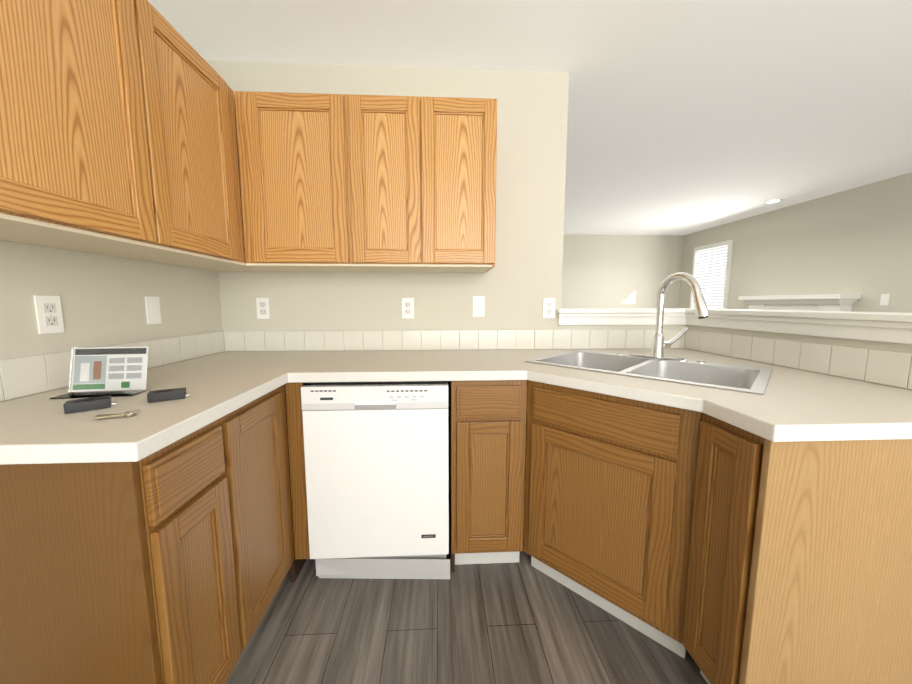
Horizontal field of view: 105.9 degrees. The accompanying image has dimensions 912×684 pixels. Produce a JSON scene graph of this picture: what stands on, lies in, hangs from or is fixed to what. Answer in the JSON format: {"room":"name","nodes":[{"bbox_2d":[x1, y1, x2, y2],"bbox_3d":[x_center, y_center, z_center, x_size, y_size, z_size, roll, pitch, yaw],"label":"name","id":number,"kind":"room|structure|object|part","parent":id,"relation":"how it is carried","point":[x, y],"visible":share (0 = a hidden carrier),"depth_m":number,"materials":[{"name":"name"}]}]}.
{"room":"kitchen","nodes":[
{"label":"kitchen","id":0,"kind":"room"},
{"bbox_2d":[0,240,223,401],"bbox_3d":[-1.352,-0.207,1.576,0.120,2.430,9.570,0,6,-3],"label":"wall","id":1,"kind":"structure","parent":0,"point":[102,298],"depth_m":1.22,"materials":[{"name":"beige paint"}]},
{"bbox_2d":[33,296,63,333],"bbox_3d":[-1.262,-0.085,1.071,0.008,0.116,0.068,0,6,-3],"label":"electrical outlet","id":2,"kind":"object","parent":1,"relation":"attached to","point":[48,311],"visible":1,"depth_m":1.06,"materials":[{"name":"white plastic"}]},
{"bbox_2d":[0,0,251,267],"bbox_3d":[-1.098,-0.675,1.028,0.334,0.742,1.044,0,6,-3],"label":"upper cabinet","id":3,"kind":"object","parent":1,"relation":"attached to","point":[136,129],"depth_m":0.96,"materials":[{"name":"beige wood"}]},
{"bbox_2d":[145,296,161,324],"bbox_3d":[-1.282,-0.134,1.460,0.007,0.116,0.068,0,6,-3],"label":"light switch","id":4,"kind":"object","parent":1,"relation":"attached to","point":[153,311],"visible":1,"depth_m":1.46,"materials":[{"name":"white plastic"}]},
{"bbox_2d":[205,60,685,383],"bbox_3d":[0.025,-0.259,2.037,2.675,2.430,0.120,0,6,-3],"label":"wall","id":5,"kind":"structure","parent":0,"point":[518,282],"depth_m":1.93,"materials":[{"name":"beige paint"}]},
{"bbox_2d":[256,298,269,318],"bbox_3d":[-1.079,-0.188,1.925,0.068,0.116,0.008,0,6,-3],"label":"electrical outlet","id":6,"kind":"object","parent":5,"relation":"attached to","point":[263,308],"visible":1,"depth_m":1.92,"materials":[{"name":"white plastic"}]},
{"bbox_2d":[236,91,496,271],"bbox_3d":[-0.401,-0.754,1.730,1.164,0.742,0.334,0,6,-3],"label":"upper cabinet","id":7,"kind":"object","parent":5,"relation":"attached to","point":[333,182],"depth_m":1.57,"materials":[{"name":"beige wood"}]},
{"bbox_2d":[402,298,413,317],"bbox_3d":[-0.275,-0.193,1.965,0.068,0.116,0.008,0,6,-3],"label":"electrical outlet","id":8,"kind":"object","parent":5,"relation":"attached to","point":[407,307],"visible":1,"depth_m":1.96,"materials":[{"name":"white plastic"}]},
{"bbox_2d":[473,296,484,316],"bbox_3d":[0.130,-0.204,1.978,0.068,0.116,0.020,0,6,-3],"label":"light switch","id":9,"kind":"object","parent":5,"relation":"attached to","point":[478,305],"visible":1,"depth_m":1.98,"materials":[{"name":"white plastic"}]},
{"bbox_2d":[543,298,554,317],"bbox_3d":[0.541,-0.197,2.005,0.068,0.116,0.008,0,6,-3],"label":"electrical outlet","id":10,"kind":"object","parent":5,"relation":"attached to","point":[548,307],"visible":1,"depth_m":2.00,"materials":[{"name":"white plastic"}]},
{"bbox_2d":[556,308,683,324],"bbox_3d":[0.943,-0.155,2.093,0.720,0.094,0.224,0,6,-3],"label":"trim","id":11,"kind":"structure","parent":5,"relation":"attached to","point":[566,316],"depth_m":2.01,"materials":[{"name":"white paint"}]},
{"bbox_2d":[225,497,706,683],"bbox_3d":[1.570,1.008,1.859,5.970,0.050,9.570,0,6,-3],"label":"floor","id":12,"kind":"structure","parent":0,"point":[522,621],"depth_m":1.23,"materials":[{"name":"wood"}]},
{"bbox_2d":[301,381,449,578],"bbox_3d":[-0.331,0.564,1.696,0.587,0.868,0.586,0,6,-3],"label":"dishwasher","id":13,"kind":"object","parent":12,"relation":"on","point":[376,454],"visible":0.92,"depth_m":1.41,"materials":[{"name":"white metal"}]},
{"bbox_3d":[-0.310,0.972,1.476,0.570,0.107,0.056,0,6,-3],"label":"kick plate","id":14,"kind":"part","parent":13,"relation":"part of","materials":[{"name":"grey"}]},
{"bbox_2d":[520,380,715,658],"bbox_3d":[0.515,0.610,1.272,0.418,0.874,0.447,0,6,-3],"label":"base cabinet","id":15,"kind":"object","parent":12,"relation":"on","point":[614,489],"depth_m":1.19,"materials":[{"name":"brown wood"}]},
{"bbox_2d":[0,348,911,464],"bbox_3d":[0.068,0.139,1.360,2.686,0.040,1.313,0,6,-3],"label":"countertop","id":16,"kind":"structure","parent":15,"relation":"on","point":[792,405],"depth_m":1.01,"materials":[{"name":"laminate"}]},
{"bbox_2d":[63,395,116,413],"bbox_3d":[-0.936,0.158,0.885,0.090,0.026,0.042,-6,8,-41],"label":"fob","id":17,"kind":"object","parent":16,"relation":"on","point":[85,404],"visible":0.98,"depth_m":0.87,"materials":[{"name":"black plastic"}]},
{"bbox_2d":[49,345,150,398],"bbox_3d":[-1.052,0.085,1.027,0.206,0.139,0.095,-1,6,-9],"label":"tablet","id":18,"kind":"object","parent":16,"relation":"on","point":[102,371],"visible":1,"depth_m":1.05,"materials":[{"name":"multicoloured plastic"}]},
{"bbox_2d":[0,331,231,400],"bbox_3d":[-1.259,0.069,1.275,0.030,0.114,1.290,0,6,-3],"label":"backsplash","id":19,"kind":"structure","parent":16,"relation":"on","point":[26,375],"depth_m":1.10,"materials":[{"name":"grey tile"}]},
{"bbox_2d":[94,410,139,418],"bbox_3d":[-0.809,0.173,0.818,0.086,0.009,0.050,0,6,-3],"label":"keys","id":20,"kind":"object","parent":16,"relation":"on","point":[130,413],"visible":0.96,"depth_m":0.82,"materials":[{"name":"gold metal"}]},
{"bbox_2d":[147,387,189,402],"bbox_3d":[-0.810,0.148,0.976,0.090,0.026,0.042,-4,8,-33],"label":"fob","id":21,"kind":"object","parent":16,"relation":"on","point":[165,394],"visible":1,"depth_m":0.96,"materials":[{"name":"black plastic"}]},
{"bbox_2d":[228,329,683,350],"bbox_3d":[0.035,-0.012,1.999,2.687,0.114,0.009,0,6,-3],"label":"backsplash","id":22,"kind":"structure","parent":16,"relation":"on","point":[330,340],"depth_m":1.99,"materials":[{"name":"grey tile"}]},
{"bbox_2d":[525,349,772,393],"bbox_3d":[0.811,0.191,1.517,0.830,0.197,0.560,6,9,44],"label":"double-bowl sink","id":23,"kind":"object","parent":16,"relation":"in","point":[745,378],"visible":0.4,"depth_m":1.53,"materials":[{"name":"silver metal"}]},
{"bbox_3d":[0.652,0.181,1.637,0.535,0.190,0.531,0,6,-3],"label":"bowl","id":24,"kind":"part","parent":23,"relation":"part of","materials":[{"name":"silver metal"}]},
{"bbox_3d":[0.934,0.212,1.362,0.535,0.190,0.531,0,6,-3],"label":"bowl","id":25,"kind":"part","parent":23,"relation":"part of","materials":[{"name":"silver metal"}]},
{"bbox_2d":[630,272,708,360],"bbox_3d":[1.024,-0.116,1.593,0.261,0.400,0.312,0,6,-3],"label":"gooseneck faucet","id":26,"kind":"object","parent":16,"relation":"on","point":[659,344],"visible":1,"depth_m":1.63,"materials":[{"name":"silver metal"}]},
{"bbox_2d":[684,330,911,389],"bbox_3d":[1.401,0.053,1.420,0.017,0.114,1.260,0,6,-3],"label":"backsplash","id":27,"kind":"structure","parent":16,"relation":"on","point":[885,367],"depth_m":1.35,"materials":[{"name":"grey tile"}]},
{"bbox_2d":[148,0,911,234],"bbox_3d":[1.570,-1.456,1.581,5.970,0.050,9.570,0,6,-3],"label":"ceiling","id":28,"kind":"structure","parent":0,"point":[685,117],"depth_m":1.85,"materials":[{"name":"white paint"}]},
{"bbox_2d":[764,199,782,202],"bbox_3d":[3.886,-1.723,4.221,0.170,0.008,0.170,0,6,-3],"label":"recessed light","id":29,"kind":"object","parent":28,"relation":"in","point":[774,201],"visible":0.96,"depth_m":4.21,"materials":[{"name":"white paint"}]},
{"bbox_2d":[561,234,683,307],"bbox_3d":[1.336,-0.751,6.409,5.730,2.430,0.123,0,6,-3],"label":"wall","id":30,"kind":"structure","parent":0,"point":[606,271],"depth_m":6.37,"materials":[{"name":"beige paint"}]},
{"bbox_2d":[679,172,911,312],"bbox_3d":[4.491,-0.240,1.864,0.120,2.430,9.570,0,6,-3],"label":"wall","id":31,"kind":"structure","parent":0,"point":[857,240],"depth_m":3.99,"materials":[{"name":"beige paint"}]},
{"bbox_2d":[689,240,732,308],"bbox_3d":[4.193,-0.936,5.730,0.085,1.350,0.790,0,6,-3],"label":"living room window","id":32,"kind":"structure","parent":31,"relation":"in","point":[727,274],"depth_m":5.63,"materials":[{"name":"white paint"}]},
{"bbox_2d":[692,242,727,307],"bbox_3d":[4.206,-0.958,5.729,0.046,1.245,0.686,0,6,-3],"label":"window blinds","id":33,"kind":"object","parent":32,"relation":"attached to","point":[712,247],"visible":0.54,"depth_m":5.65,"materials":[{"name":"white plastic"}]},
{"bbox_2d":[738,294,860,311],"bbox_3d":[4.187,0.054,4.375,0.240,1.285,1.260,0,6,-3],"label":"fireplace mantel","id":34,"kind":"object","parent":31,"relation":"attached to","point":[828,302],"visible":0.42,"depth_m":4.10,"materials":[{"name":"white paint"}]},
{"bbox_2d":[880,294,889,305],"bbox_3d":[4.346,-0.428,3.493,0.007,0.116,0.068,0,6,-3],"label":"light switch","id":35,"kind":"object","parent":31,"relation":"attached to","point":[884,299],"visible":1,"depth_m":3.49,"materials":[{"name":"white plastic"}]},
{"bbox_2d":[685,325,911,389],"bbox_3d":[1.468,0.452,1.534,0.120,1.128,1.420,0,6,-3],"label":"wall","id":36,"kind":"structure","parent":0,"point":[899,347],"depth_m":1.35,"materials":[{"name":"beige paint"}]},
{"bbox_2d":[684,308,911,343],"bbox_3d":[1.466,-0.087,1.488,0.220,0.094,1.490,0,6,-3],"label":"trim","id":37,"kind":"structure","parent":36,"relation":"attached to","point":[892,327],"depth_m":1.32,"materials":[{"name":"white paint"}]}
]}

